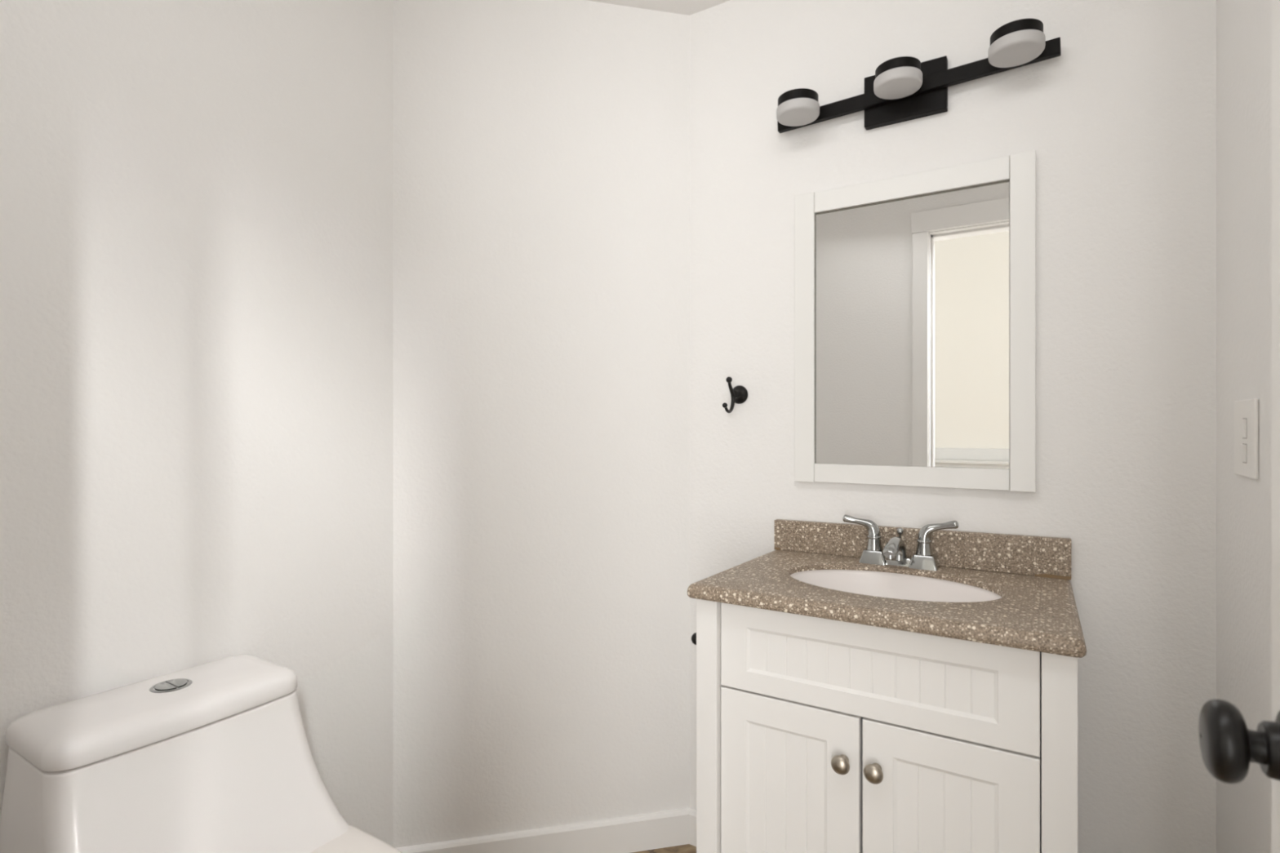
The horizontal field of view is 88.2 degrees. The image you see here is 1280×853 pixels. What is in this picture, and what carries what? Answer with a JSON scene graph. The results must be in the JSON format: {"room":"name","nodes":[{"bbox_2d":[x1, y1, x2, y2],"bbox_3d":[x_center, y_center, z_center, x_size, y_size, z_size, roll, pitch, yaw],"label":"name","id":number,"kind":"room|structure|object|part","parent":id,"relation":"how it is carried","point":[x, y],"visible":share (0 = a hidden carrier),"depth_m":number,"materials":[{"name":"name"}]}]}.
{"room":"bathroom","nodes":[
{"label":"bathroom","id":0,"kind":"room"},
{"bbox_2d":[0,0,393,846],"bbox_3d":[-0.935,0.004,1.282,0.150,2.281,1.085,0,0,32],"label":"wall","id":1,"kind":"structure","parent":0,"point":[197,196],"depth_m":1.27,"materials":[{"name":"white paint"}]},
{"bbox_2d":[393,0,689,848],"bbox_3d":[-0.257,0.004,1.810,0.898,2.281,0.150,0,0,-13],"label":"wall","id":2,"kind":"structure","parent":0,"point":[541,148],"depth_m":1.73,"materials":[{"name":"white paint"}]},
{"bbox_2d":[395,808,688,852],"bbox_3d":[-0.239,1.099,1.731,0.774,0.091,0.013,0,0,-13],"label":"baseboard","id":3,"kind":"structure","parent":2,"relation":"attached to","point":[655,830],"depth_m":1.75,"materials":[{"name":"white paint"}]},
{"bbox_2d":[586,0,730,15],"bbox_3d":[0.000,-1.186,1.073,1.958,0.100,1.720,0,0,32],"label":"ceiling","id":4,"kind":"structure","parent":0,"point":[688,7],"depth_m":1.78,"materials":[{"name":"white paint"}]},
{"bbox_2d":[630,844,696,852],"bbox_3d":[-0.082,1.195,0.151,5.100,0.100,3.370,0,0,32],"label":"floor","id":5,"kind":"structure","parent":0,"point":[686,848],"depth_m":1.78,"materials":[{"name":"wood"}]},
{"bbox_2d":[0,653,402,852],"bbox_3d":[-0.594,0.796,0.994,0.724,0.699,0.388,0,0,32],"label":"toilet","id":6,"kind":"object","parent":5,"relation":"on","point":[215,756],"visible":1,"depth_m":1.05,"materials":[{"name":"white ceramic"}]},
{"bbox_3d":[-0.809,0.471,1.133,0.211,0.042,0.373,0,0,32],"label":"tank lid","id":7,"kind":"part","parent":6,"relation":"part of","materials":[{"name":"white ceramic"}]},
{"bbox_3d":[-0.474,0.709,0.924,0.447,0.021,0.381,0,0,32],"label":"seat lid","id":8,"kind":"part","parent":6,"relation":"part of","materials":[{"name":"white ceramic"}]},
{"bbox_2d":[691,599,1077,852],"bbox_3d":[0.476,0.746,1.349,0.688,0.798,0.417,0,0,32],"label":"vanity cabinet","id":9,"kind":"object","parent":5,"relation":"on","point":[815,735],"visible":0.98,"depth_m":1.18,"materials":[{"name":"white paint"}]},
{"bbox_3d":[0.127,0.453,1.404,0.037,0.027,0.027,0,0,32],"label":"knob","id":10,"kind":"part","parent":9,"relation":"part of","materials":[{"name":"brown metal"}]},
{"bbox_3d":[0.240,0.746,1.508,0.046,0.798,0.398,0,0,32],"label":"panel","id":11,"kind":"part","parent":9,"relation":"part of","materials":[{"name":"white paint"}]},
{"bbox_3d":[0.285,0.784,1.273,0.274,0.511,0.018,0,0,32],"label":"door","id":12,"kind":"part","parent":9,"relation":"part of","materials":[{"name":"white paint"}]},
{"bbox_3d":[0.364,0.609,1.193,0.034,0.034,0.034,0,0,32],"label":"knob","id":13,"kind":"part","parent":9,"relation":"part of","materials":[{"name":"silver metal"}]},
{"bbox_3d":[0.413,0.609,1.163,0.034,0.034,0.034,0,0,32],"label":"knob","id":14,"kind":"part","parent":9,"relation":"part of","materials":[{"name":"silver metal"}]},
{"bbox_3d":[0.403,0.437,1.199,0.554,0.175,0.018,0,0,32],"label":"drawer","id":15,"kind":"part","parent":9,"relation":"part of","materials":[{"name":"white paint"}]},
{"bbox_2d":[687,549,1086,657],"bbox_3d":[0.493,0.329,1.345,0.675,0.036,0.436,0,0,32],"label":"countertop","id":16,"kind":"structure","parent":9,"relation":"on","point":[1034,613],"depth_m":1.21,"materials":[{"name":"brown stone"}]},
{"bbox_2d":[790,569,1001,602],"bbox_3d":[0.507,0.399,1.347,0.456,0.148,0.300,0,0,32],"label":"sink","id":17,"kind":"object","parent":16,"relation":"in","point":[877,584],"visible":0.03,"depth_m":1.46,"materials":[{"name":"white ceramic"}]},
{"bbox_2d":[842,514,958,570],"bbox_3d":[0.563,0.258,1.456,0.247,0.110,0.130,0,0,32],"label":"faucet","id":18,"kind":"object","parent":16,"relation":"on","point":[894,553],"visible":1,"depth_m":1.46,"materials":[{"name":"silver metal"}]},
{"bbox_3d":[0.515,0.230,1.533,0.083,0.047,0.029,0,0,32],"label":"lever","id":19,"kind":"part","parent":18,"relation":"part of","materials":[{"name":"silver metal"}]},
{"bbox_3d":[0.539,0.267,1.519,0.036,0.034,0.036,0,0,32],"label":"handle","id":20,"kind":"part","parent":18,"relation":"part of","materials":[{"name":"silver metal"}]},
{"bbox_3d":[0.561,0.272,1.454,0.033,0.056,0.124,0,0,32],"label":"spout","id":21,"kind":"part","parent":18,"relation":"part of","materials":[{"name":"silver metal"}]},
{"bbox_3d":[0.593,0.266,1.505,0.015,0.071,0.015,0,0,32],"label":"lift rod","id":22,"kind":"part","parent":18,"relation":"part of","materials":[{"name":"silver metal"}]},
{"bbox_3d":[0.630,0.267,1.462,0.036,0.034,0.036,0,0,32],"label":"handle","id":23,"kind":"part","parent":18,"relation":"part of","materials":[{"name":"silver metal"}]},
{"bbox_3d":[0.653,0.228,1.447,0.083,0.051,0.029,0,0,32],"label":"lever","id":24,"kind":"part","parent":18,"relation":"part of","materials":[{"name":"silver metal"}]},
{"bbox_3d":[0.522,0.784,1.125,0.274,0.511,0.018,0,0,32],"label":"door","id":25,"kind":"part","parent":9,"relation":"part of","materials":[{"name":"white paint"}]},
{"bbox_3d":[0.601,0.699,1.514,0.618,0.702,0.006,0,0,32],"label":"panel","id":26,"kind":"part","parent":9,"relation":"part of","materials":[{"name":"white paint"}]},
{"bbox_3d":[0.753,0.746,1.188,0.048,0.798,0.398,0,0,32],"label":"panel","id":27,"kind":"part","parent":9,"relation":"part of","materials":[{"name":"white paint"}]},
{"bbox_2d":[689,0,1216,852],"bbox_3d":[0.685,0.004,1.571,1.323,2.281,0.150,0,0,32],"label":"wall","id":28,"kind":"structure","parent":0,"point":[1120,125],"depth_m":1.35,"materials":[{"name":"white paint"}]},
{"bbox_2d":[688,808,696,846],"bbox_3d":[0.605,1.099,1.525,1.111,0.091,0.013,0,0,32],"label":"baseboard","id":29,"kind":"structure","parent":28,"relation":"attached to","point":[692,813],"depth_m":1.81,"materials":[{"name":"white paint"}]},
{"bbox_2d":[722,376,747,413],"bbox_3d":[0.237,-0.081,1.703,0.049,0.094,0.099,0,0,32],"label":"robe hook","id":30,"kind":"object","parent":28,"relation":"attached to","point":[739,393],"visible":1,"depth_m":1.71,"materials":[{"name":"black metal"}]},
{"bbox_3d":[0.229,-0.077,1.690,0.011,0.086,0.056,0,0,32],"label":"hook arm","id":31,"kind":"part","parent":30,"relation":"part of","materials":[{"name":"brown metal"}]},
{"bbox_2d":[794,150,1035,492],"bbox_3d":[0.609,-0.219,1.516,0.516,0.712,0.022,0,0,32],"label":"wall mirror","id":32,"kind":"object","parent":28,"relation":"attached to","point":[901,283],"visible":1,"depth_m":1.50,"materials":[{"name":"white paint"}]},
{"bbox_3d":[0.610,0.113,1.516,0.418,0.045,0.021,0,0,32],"label":"rail","id":33,"kind":"part","parent":32,"relation":"part of","materials":[{"name":"white wood"}]},
{"bbox_3d":[0.610,-0.549,1.516,0.418,0.049,0.021,0,0,32],"label":"rail","id":34,"kind":"part","parent":32,"relation":"part of","materials":[{"name":"white wood"}]},
{"bbox_2d":[816,182,1008,469],"bbox_3d":[0.610,-0.217,1.516,0.416,0.614,0.004,0,0,32],"label":"mirror glass","id":35,"kind":"object","parent":32,"relation":"on","point":[913,285],"depth_m":1.50,"materials":[{"name":"silver metal"}]},
{"bbox_2d":[776,18,1061,133],"bbox_3d":[0.580,-0.763,1.464,0.598,0.116,0.141,0,0,32],"label":"vanity light","id":36,"kind":"object","parent":28,"relation":"attached to","point":[902,89],"visible":1,"depth_m":1.46,"materials":[{"name":"black metal"}]},
{"bbox_2d":[776,97,819,126],"bbox_3d":[0.375,-0.745,1.568,0.100,0.024,0.100,0,0,32],"label":"diffuser","id":37,"kind":"object","parent":36,"relation":"attached to","point":[790,112],"depth_m":1.55,"materials":[{"name":"white glass"}]},
{"bbox_2d":[873,66,922,99],"bbox_3d":[0.566,-0.752,1.449,0.100,0.024,0.100,0,0,32],"label":"diffuser","id":38,"kind":"object","parent":36,"relation":"attached to","point":[890,82],"depth_m":1.43,"materials":[{"name":"white glass"}]},
{"bbox_2d":[988,29,1045,67],"bbox_3d":[0.758,-0.759,1.329,0.100,0.024,0.100,0,0,32],"label":"diffuser","id":39,"kind":"object","parent":36,"relation":"attached to","point":[1008,48],"depth_m":1.31,"materials":[{"name":"white glass"}]},
{"bbox_2d":[773,519,1071,580],"bbox_3d":[0.612,0.271,1.514,0.632,0.082,0.021,0,0,32],"label":"backsplash","id":40,"kind":"structure","parent":28,"relation":"attached to","point":[1046,557],"depth_m":1.45,"materials":[{"name":"brown stone"}]},
{"bbox_2d":[1216,0,1271,852],"bbox_3d":[0.767,0.004,0.594,0.150,2.281,1.720,0,0,32],"label":"wall","id":41,"kind":"structure","parent":0,"point":[1243,27],"depth_m":1.06,"materials":[{"name":"white paint"}]},
{"bbox_2d":[1234,398,1258,479],"bbox_3d":[0.949,0.018,1.037,0.009,0.121,0.130,0,0,32],"label":"light switch","id":42,"kind":"object","parent":41,"relation":"attached to","point":[1246,411],"visible":1,"depth_m":1.02,"materials":[{"name":"white plastic"}]},
{"bbox_3d":[-0.140,-0.478,0.058,4.900,3.245,0.150,0,0,32],"label":"wall","id":43,"kind":"structure","parent":0,"visible":0},
{"bbox_2d":[1198,0,1279,852],"bbox_3d":[0.325,0.140,0.252,0.091,1.986,0.682,0,0,32],"label":"door","id":44,"kind":"structure","parent":43,"relation":"in","point":[1228,748],"depth_m":0.52,"materials":[{"name":"white paint"}]},
{"bbox_3d":[0.448,0.238,0.499,0.037,0.059,0.059,0,0,32],"label":"knob","id":45,"kind":"part","parent":44,"relation":"part of","materials":[{"name":"brown metal"}]}
]}

